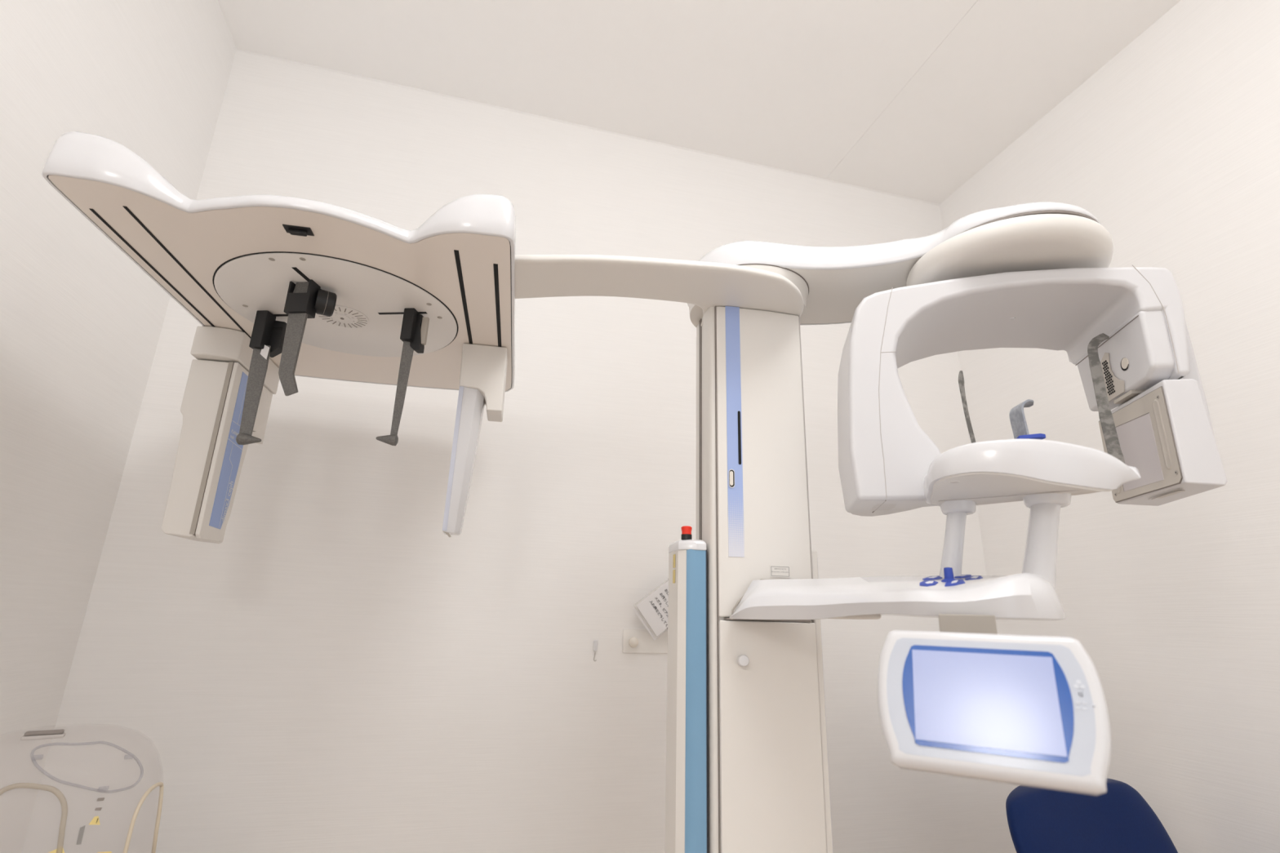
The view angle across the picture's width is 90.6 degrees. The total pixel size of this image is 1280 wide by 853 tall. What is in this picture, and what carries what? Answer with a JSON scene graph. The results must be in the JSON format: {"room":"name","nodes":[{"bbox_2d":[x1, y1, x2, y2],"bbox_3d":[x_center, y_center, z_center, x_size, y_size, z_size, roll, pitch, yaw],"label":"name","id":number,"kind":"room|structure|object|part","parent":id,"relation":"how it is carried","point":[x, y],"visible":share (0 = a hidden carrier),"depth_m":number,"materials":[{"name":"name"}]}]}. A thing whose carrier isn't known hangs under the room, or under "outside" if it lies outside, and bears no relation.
{"room":"radiology room","nodes":[
{"label":"radiology room","id":0,"kind":"room"},
{"bbox_2d":[0,0,235,852],"bbox_3d":[-0.730,-0.196,-0.150,0.100,2.550,3.100,6,-17,-14],"label":"wall","id":1,"kind":"structure","parent":0,"point":[81,322],"depth_m":1.12,"materials":[{"name":"paint"}]},
{"bbox_2d":[21,49,1016,852],"bbox_3d":[-0.057,0.352,1.612,2.379,2.550,0.100,6,-17,-14],"label":"wall","id":2,"kind":"structure","parent":0,"point":[340,672],"depth_m":1.48,"materials":[{"name":"paint"}]},
{"bbox_2d":[235,48,939,205],"bbox_3d":[-0.010,-0.880,1.933,2.179,0.004,0.005,6,-17,-14],"label":"trim","id":3,"kind":"structure","parent":2,"relation":"attached to","point":[237,49],"depth_m":1.88,"materials":[{"name":"paint"}]},
{"bbox_2d":[593,640,597,661],"bbox_3d":[-0.105,0.527,1.489,0.010,0.047,0.010,5,-17,-10],"label":"wall hook","id":4,"kind":"object","parent":2,"relation":"attached to","point":[595,642],"visible":1,"depth_m":1.49,"materials":[{"name":"white metal"}]},
{"bbox_2d":[622,629,667,653],"bbox_3d":[0.080,0.521,1.531,0.243,0.054,0.032,6,-17,-14],"label":"plate","id":5,"kind":"object","parent":2,"relation":"attached to","point":[634,641],"visible":0.39,"depth_m":1.52,"materials":[{"name":"white plastic"}]},
{"bbox_3d":[-0.016,0.512,1.503,0.024,0.024,0.028,5,-17,-10],"label":"knob","id":6,"kind":"part","parent":5,"relation":"part of","materials":[{"name":"beige plastic"}]},
{"bbox_2d":[633,581,668,640],"bbox_3d":[0.068,0.432,1.536,0.173,0.167,0.005,6,-17,-14],"label":"notice","id":7,"kind":"object","parent":2,"relation":"attached to","point":[652,611],"visible":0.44,"depth_m":1.52,"materials":[{"name":"white paper"}]},
{"bbox_2d":[217,0,1180,204],"bbox_3d":[0.404,-1.349,0.513,2.379,0.100,3.300,6,-17,-14],"label":"ceiling","id":8,"kind":"structure","parent":0,"point":[912,99],"depth_m":1.66,"materials":[{"name":"paint"}]},
{"bbox_2d":[939,0,1279,852],"bbox_3d":[1.466,0.035,0.414,0.100,2.550,3.100,6,-17,-14],"label":"wall","id":9,"kind":"structure","parent":0,"point":[1172,144],"depth_m":1.36,"materials":[{"name":"paint"}]},
{"bbox_3d":[0.332,1.188,-0.249,2.634,0.100,3.479,5,-17,-10],"label":"floor","id":10,"kind":"structure","parent":0,"visible":0},
{"bbox_2d":[41,131,1226,852],"bbox_3d":[-0.063,0.532,0.819,1.640,1.750,0.773,0,-17,7],"label":"machine","id":11,"kind":"object","parent":10,"relation":"on","point":[277,287],"visible":1,"depth_m":0.88,"materials":[{"name":"white plastic"}]},
{"bbox_2d":[218,377,248,528],"bbox_3d":[-0.740,0.043,1.154,0.001,0.282,0.063,5,-17,-10],"label":"print","id":12,"kind":"object","parent":11,"relation":"attached to","point":[232,454],"depth_m":1.15,"materials":[{"name":"blue plastic"}]},
{"bbox_3d":[-0.751,0.059,1.183,0.008,0.316,0.176,5,-17,-10],"label":"sensor plate","id":13,"kind":"part","parent":11,"relation":"part of","materials":[{"name":"white plastic"}]},
{"bbox_3d":[-0.635,-0.056,1.039,0.025,0.169,0.007,8,-18,-22],"label":"rod","id":14,"kind":"part","parent":11,"relation":"part of","materials":[{"name":"grey plastic"}]},
{"bbox_3d":[-0.742,-0.035,1.234,0.012,0.088,0.088,5,-17,-10],"label":"round knob","id":15,"kind":"part","parent":11,"relation":"part of","materials":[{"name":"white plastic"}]},
{"bbox_3d":[-0.515,-0.134,0.949,0.033,0.184,0.013,0,-17,6],"label":"nose arm","id":16,"kind":"part","parent":11,"relation":"part of"},
{"bbox_3d":[-0.454,-0.261,0.842,0.034,0.002,0.018,5,-17,-10],"label":"latch frame","id":17,"kind":"part","parent":11,"relation":"part of","materials":[{"name":"black plastic"}]},
{"bbox_3d":[-0.490,-0.192,0.985,0.026,0.038,0.038,13,-20,-34],"label":"clamp knob","id":18,"kind":"part","parent":11,"relation":"part of","materials":[{"name":"black plastic"}]},
{"bbox_3d":[-0.381,-0.063,1.019,0.019,0.174,0.008,8,-18,-22],"label":"rod","id":19,"kind":"part","parent":11,"relation":"part of","materials":[{"name":"grey plastic"}]},
{"bbox_3d":[-0.357,-0.158,1.050,0.010,0.048,0.007,0,-17,5],"label":"metal plate","id":20,"kind":"part","parent":11,"relation":"part of","materials":[{"name":"beige"}]},
{"bbox_3d":[-0.317,0.063,1.150,0.045,0.266,0.060,5,-17,-10],"label":"collimator blade","id":21,"kind":"part","parent":11,"relation":"part of","materials":[{"name":"white plastic"}]},
{"bbox_3d":[0.021,-0.203,1.036,0.506,0.017,0.276,5,-17,-10],"label":"scanner arm","id":22,"kind":"part","parent":11,"relation":"part of","materials":[{"name":"white plastic"}]},
{"bbox_3d":[0.039,0.782,0.765,0.012,1.246,0.060,5,-17,-10],"label":"post","id":23,"kind":"part","parent":11,"relation":"part of","materials":[{"name":"white plastic"}]},
{"bbox_3d":[0.094,0.600,0.874,0.019,1.660,0.055,5,-17,-10],"label":"rail","id":24,"kind":"part","parent":11,"relation":"part of","materials":[{"name":"white plastic"}]},
{"bbox_3d":[0.135,0.077,0.938,0.005,0.022,0.001,5,-17,-10],"label":"lock lever","id":25,"kind":"part","parent":11,"relation":"part of","materials":[{"name":"beige plastic"}]},
{"bbox_3d":[0.140,0.318,0.860,0.015,0.016,0.014,2,-17,-2],"label":"knob","id":26,"kind":"part","parent":11,"relation":"part of","materials":[{"name":"white plastic"}]},
{"bbox_3d":[0.185,0.043,0.970,0.142,0.480,0.024,5,-17,-10],"label":"panel","id":27,"kind":"part","parent":11,"relation":"part of","materials":[{"name":"white plastic"}]},
{"bbox_3d":[0.164,0.816,0.735,0.142,1.128,0.024,5,-17,-10],"label":"panel","id":28,"kind":"part","parent":11,"relation":"part of","materials":[{"name":"white plastic"}]},
{"bbox_2d":[770,566,789,576],"bbox_3d":[0.202,0.208,0.911,0.028,0.014,0.001,5,-17,-10],"label":"print","id":29,"kind":"object","parent":11,"relation":"attached to","point":[775,571],"depth_m":0.91,"materials":[{"name":"grey paper"}]},
{"bbox_2d":[728,573,1066,620],"bbox_3d":[0.272,0.202,0.749,0.388,0.059,0.198,-7,-19,27],"label":"shelf","id":30,"kind":"object","parent":11,"relation":"attached to","point":[752,596],"depth_m":0.71,"materials":[{"name":"white plastic"}]},
{"bbox_3d":[0.389,-0.265,1.058,0.622,0.062,0.271,-5,-18,22],"label":"shoulder arm","id":31,"kind":"part","parent":11,"relation":"part of","materials":[{"name":"white plastic"}]},
{"bbox_3d":[0.386,0.148,0.781,0.051,0.114,0.025,6,-17,-15],"label":"table post","id":32,"kind":"part","parent":11,"relation":"part of","materials":[{"name":"white plastic"}]},
{"bbox_3d":[0.283,0.228,0.519,0.165,0.112,0.059,-8,-19,29],"label":"touch panel","id":33,"kind":"part","parent":11,"relation":"part of","materials":[{"name":"white plastic"}]},
{"bbox_3d":[0.524,-0.033,0.954,0.441,0.328,0.217,-1,-17,10],"label":"arm","id":34,"kind":"part","parent":11,"relation":"part of","materials":[{"name":"white plastic"}]},
{"bbox_3d":[0.448,0.132,0.706,0.082,0.131,0.034,10,-19,-27],"label":"table post","id":35,"kind":"part","parent":11,"relation":"part of","materials":[{"name":"white plastic"}]},
{"bbox_2d":[1073,680,1095,710],"bbox_3d":[0.336,0.203,0.480,0.013,0.021,0.007,-8,-19,29],"label":"print","id":36,"kind":"object","parent":11,"relation":"attached to","point":[1084,691],"depth_m":0.48,"materials":[{"name":"white plastic"}]},
{"bbox_3d":[0.686,-0.077,0.921,0.001,0.071,0.052,-1,-17,10],"label":"perforated plate","id":37,"kind":"part","parent":11,"relation":"part of","materials":[{"name":"beige metal"}]},
{"bbox_3d":[0.687,0.031,0.877,0.002,0.127,0.158,-1,-17,10],"label":"cassette plate","id":38,"kind":"part","parent":11,"relation":"part of","materials":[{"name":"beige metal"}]},
{"bbox_3d":[0.699,0.089,0.837,0.014,0.002,0.081,-3,-17,15],"label":"type plate","id":39,"kind":"part","parent":11,"relation":"part of","materials":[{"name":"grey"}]},
{"bbox_2d":[1005,778,1177,852],"bbox_3d":[0.877,1.052,0.926,0.448,0.866,0.488,5,-17,-10],"label":"chair","id":40,"kind":"object","parent":10,"relation":"on","point":[1119,820],"visible":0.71,"depth_m":1.18,"materials":[{"name":"blue fabric"}]},
{"bbox_3d":[-0.774,1.062,0.650,0.432,0.600,0.455,5,-17,-10],"label":"cabinet","id":41,"kind":"object","parent":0,"visible":0},
{"bbox_2d":[0,728,164,852],"bbox_3d":[-0.789,0.593,0.809,0.268,0.387,0.256,12,-20,-31],"label":"hoses","id":42,"kind":"object","parent":41,"relation":"on","point":[50,734],"visible":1,"depth_m":0.79,"materials":[{"name":"grey plastic"}]},
{"bbox_3d":[-0.775,0.403,0.824,0.042,0.004,0.016,13,-20,-33],"label":"handle","id":43,"kind":"part","parent":42,"relation":"part of","materials":[{"name":"grey plastic"}]},
{"bbox_3d":[-0.775,0.399,0.825,0.038,0.004,0.012,13,-20,-33],"label":"dark handle","id":44,"kind":"part","parent":42,"relation":"part of","materials":[{"name":"grey plastic"}]}
]}

